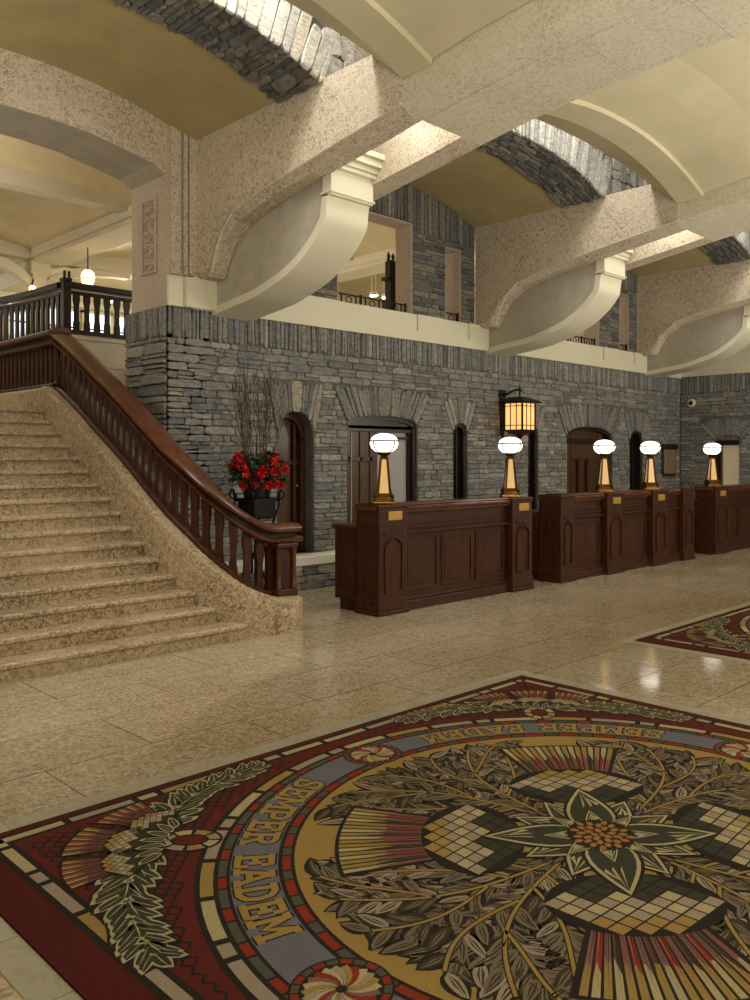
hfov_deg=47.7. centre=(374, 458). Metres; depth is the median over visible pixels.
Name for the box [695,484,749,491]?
countertop
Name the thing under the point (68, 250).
ceiling
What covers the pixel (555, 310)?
corbel
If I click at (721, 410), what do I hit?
wall
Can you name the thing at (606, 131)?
rib
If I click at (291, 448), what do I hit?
door
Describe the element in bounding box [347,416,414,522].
door
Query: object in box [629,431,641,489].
window
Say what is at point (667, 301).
ceiling beam
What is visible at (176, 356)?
wall
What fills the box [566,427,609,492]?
door
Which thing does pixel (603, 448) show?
desk lamp
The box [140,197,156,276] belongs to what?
relief panel
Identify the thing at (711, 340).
corbel
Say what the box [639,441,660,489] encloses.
desk lamp
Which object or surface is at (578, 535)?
reception desk
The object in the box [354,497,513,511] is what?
countertop
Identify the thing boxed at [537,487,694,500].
countertop
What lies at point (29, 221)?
ceiling
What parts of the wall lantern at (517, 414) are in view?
plate, arm, pane, pane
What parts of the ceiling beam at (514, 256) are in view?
bead moulding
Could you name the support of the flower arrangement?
on the plant stand
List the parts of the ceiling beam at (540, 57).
bead moulding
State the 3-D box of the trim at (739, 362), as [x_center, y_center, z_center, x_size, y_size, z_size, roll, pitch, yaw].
[11.700,-3.245,12.541,0.330,3.110,15.500,0,0,-44]
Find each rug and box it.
[0,675,749,999]
[635,605,749,659]
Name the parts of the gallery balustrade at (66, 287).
curved rail, corner post, straight rail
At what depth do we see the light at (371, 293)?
18.14 m
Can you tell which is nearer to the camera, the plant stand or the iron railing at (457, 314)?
the plant stand
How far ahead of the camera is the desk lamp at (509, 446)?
10.32 m
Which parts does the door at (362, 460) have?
pane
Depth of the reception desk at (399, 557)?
9.20 m
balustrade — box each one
[0,270,131,341]
[0,326,302,596]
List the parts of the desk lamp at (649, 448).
globe, glass panel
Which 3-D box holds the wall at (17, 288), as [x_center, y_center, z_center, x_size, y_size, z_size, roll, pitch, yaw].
[-4.555,-1.700,16.199,18.600,6.600,12.500,0,0,-44]
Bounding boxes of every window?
[4,302,25,337]
[50,306,73,328]
[80,310,112,333]
[120,315,123,334]
[453,424,465,498]
[528,431,536,508]
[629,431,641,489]
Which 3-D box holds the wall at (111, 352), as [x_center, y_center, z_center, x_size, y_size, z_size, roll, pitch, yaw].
[-4.938,-1.280,16.263,8.721,1.760,3.050,0,0,-14]
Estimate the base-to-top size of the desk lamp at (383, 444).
0.732 m
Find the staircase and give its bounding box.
[0,386,302,682]
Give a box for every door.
[277,412,304,550]
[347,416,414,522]
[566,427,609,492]
[716,440,738,484]
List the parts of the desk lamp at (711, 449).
globe, glass panel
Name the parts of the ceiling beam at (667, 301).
bead moulding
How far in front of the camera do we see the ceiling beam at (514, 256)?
11.70 m
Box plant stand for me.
[229,489,284,581]
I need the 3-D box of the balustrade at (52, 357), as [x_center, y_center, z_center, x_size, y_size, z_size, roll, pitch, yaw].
[-4.006,-0.096,10.221,7.792,2.811,1.038,0,0,39]
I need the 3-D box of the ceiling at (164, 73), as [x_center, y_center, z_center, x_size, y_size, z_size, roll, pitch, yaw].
[5.076,-4.036,6.597,15.110,1.529,16.300,0,0,-44]
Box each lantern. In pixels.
[81,247,94,284]
[498,386,541,438]
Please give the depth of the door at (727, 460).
17.10 m
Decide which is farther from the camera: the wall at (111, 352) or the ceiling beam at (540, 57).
the wall at (111, 352)
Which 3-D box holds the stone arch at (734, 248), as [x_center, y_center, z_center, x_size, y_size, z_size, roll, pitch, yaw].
[5.375,-4.141,14.114,5.227,1.317,0.716,0,0,-44]
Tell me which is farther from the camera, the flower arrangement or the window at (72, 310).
the window at (72, 310)
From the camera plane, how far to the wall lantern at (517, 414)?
13.12 m
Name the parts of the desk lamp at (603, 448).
globe, glass panel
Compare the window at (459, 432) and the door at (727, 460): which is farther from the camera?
the door at (727, 460)
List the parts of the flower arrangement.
pot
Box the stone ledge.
[225,550,334,589]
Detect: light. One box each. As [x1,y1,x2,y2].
[29,279,35,289]
[369,275,373,296]
[374,275,377,296]
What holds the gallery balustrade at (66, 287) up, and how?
on the wall at (111, 352)
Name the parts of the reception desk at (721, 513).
name plate, moulding, panel, panel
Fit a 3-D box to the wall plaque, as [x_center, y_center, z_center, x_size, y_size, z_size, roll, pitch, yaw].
[6.024,0.040,17.394,0.610,0.660,0.120,0,0,-44]
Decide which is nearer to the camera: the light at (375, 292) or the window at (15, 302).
the light at (375, 292)
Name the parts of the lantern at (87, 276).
lamp shade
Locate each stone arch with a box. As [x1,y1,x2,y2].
[113,0,370,103]
[475,119,643,207]
[643,179,749,264]
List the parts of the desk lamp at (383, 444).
globe, glass panel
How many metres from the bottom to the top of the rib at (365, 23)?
1.564 m
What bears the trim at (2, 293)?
attached to the wall at (17, 288)
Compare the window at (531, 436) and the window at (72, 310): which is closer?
the window at (531, 436)
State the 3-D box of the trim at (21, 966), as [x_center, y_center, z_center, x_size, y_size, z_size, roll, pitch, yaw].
[0.951,1.599,3.499,4.230,0.002,3.950,0,0,-44]
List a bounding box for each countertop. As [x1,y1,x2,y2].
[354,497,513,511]
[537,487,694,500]
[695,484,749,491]
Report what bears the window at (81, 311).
in the wall at (17, 288)
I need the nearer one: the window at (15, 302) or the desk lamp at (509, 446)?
the desk lamp at (509, 446)
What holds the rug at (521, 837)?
on the floor
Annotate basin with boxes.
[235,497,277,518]
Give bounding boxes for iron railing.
[338,292,406,312]
[446,312,458,321]
[565,336,594,345]
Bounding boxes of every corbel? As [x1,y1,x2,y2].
[212,150,384,320]
[486,248,634,356]
[645,305,749,377]
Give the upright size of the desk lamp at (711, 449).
0.732 m
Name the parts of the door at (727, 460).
pane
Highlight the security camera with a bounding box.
[687,399,695,406]
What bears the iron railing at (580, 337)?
attached to the wall at (176, 356)
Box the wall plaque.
[661,444,677,475]
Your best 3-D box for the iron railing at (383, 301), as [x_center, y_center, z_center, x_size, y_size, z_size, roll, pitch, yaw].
[-0.037,-2.095,11.540,1.338,0.190,0.024,0,0,-44]
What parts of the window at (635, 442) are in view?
pane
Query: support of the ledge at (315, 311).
attached to the wall at (176, 356)
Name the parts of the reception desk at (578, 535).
panel, panel, name plate, moulding, panel, name plate, panel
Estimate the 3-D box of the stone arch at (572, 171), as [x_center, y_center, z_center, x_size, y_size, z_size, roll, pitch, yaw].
[1.786,-4.140,10.592,5.224,1.326,0.717,0,0,-44]
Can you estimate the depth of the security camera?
17.51 m
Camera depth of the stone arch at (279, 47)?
7.65 m
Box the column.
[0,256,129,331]
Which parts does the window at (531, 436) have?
pane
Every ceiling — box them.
[0,0,749,276]
[0,134,474,306]
[0,162,474,307]
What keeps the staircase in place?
on the floor
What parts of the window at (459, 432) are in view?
pane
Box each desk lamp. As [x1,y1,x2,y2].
[369,433,398,503]
[497,437,522,496]
[593,440,615,491]
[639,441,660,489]
[703,443,721,485]
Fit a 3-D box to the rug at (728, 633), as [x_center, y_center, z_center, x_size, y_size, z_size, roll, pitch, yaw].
[4.990,1.592,7.493,3.980,0.015,3.700,0,0,-44]
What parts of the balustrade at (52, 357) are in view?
newel post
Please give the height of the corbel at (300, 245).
1.755 m
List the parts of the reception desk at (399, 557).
panel, name plate, panel, moulding, panel, panel, name plate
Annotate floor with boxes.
[0,548,749,999]
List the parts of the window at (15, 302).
pane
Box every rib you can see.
[285,0,432,78]
[535,99,703,202]
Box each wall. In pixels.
[0,48,679,561]
[0,284,637,352]
[72,333,126,385]
[680,372,749,496]
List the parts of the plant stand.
leg, stem, leg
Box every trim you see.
[0,291,131,313]
[0,670,749,999]
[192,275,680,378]
[618,602,749,663]
[681,343,749,376]
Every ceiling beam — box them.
[196,0,749,280]
[475,177,749,328]
[638,259,749,355]
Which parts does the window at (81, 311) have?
pane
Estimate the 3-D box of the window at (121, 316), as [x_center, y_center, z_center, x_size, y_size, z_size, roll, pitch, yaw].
[-6.534,-3.040,22.638,0.840,1.480,0.140,0,0,-44]
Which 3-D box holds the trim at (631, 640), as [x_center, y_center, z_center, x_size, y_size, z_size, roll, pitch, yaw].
[5.004,1.599,7.479,4.230,0.002,3.950,0,0,-44]
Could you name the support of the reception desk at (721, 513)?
on the floor
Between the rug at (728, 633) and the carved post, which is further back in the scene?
the carved post
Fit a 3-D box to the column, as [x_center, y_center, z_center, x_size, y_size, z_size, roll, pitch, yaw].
[-6.845,-3.055,17.175,4.000,2.110,0.400,0,0,-44]
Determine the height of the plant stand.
1.261 m
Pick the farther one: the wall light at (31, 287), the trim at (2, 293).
the trim at (2, 293)
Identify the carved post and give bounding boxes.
[381,252,395,309]
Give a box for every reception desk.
[332,496,533,616]
[532,487,695,583]
[694,484,749,554]
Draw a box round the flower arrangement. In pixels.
[219,352,289,498]
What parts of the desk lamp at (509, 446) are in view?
glass panel, globe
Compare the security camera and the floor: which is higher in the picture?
the security camera
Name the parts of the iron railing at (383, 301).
rail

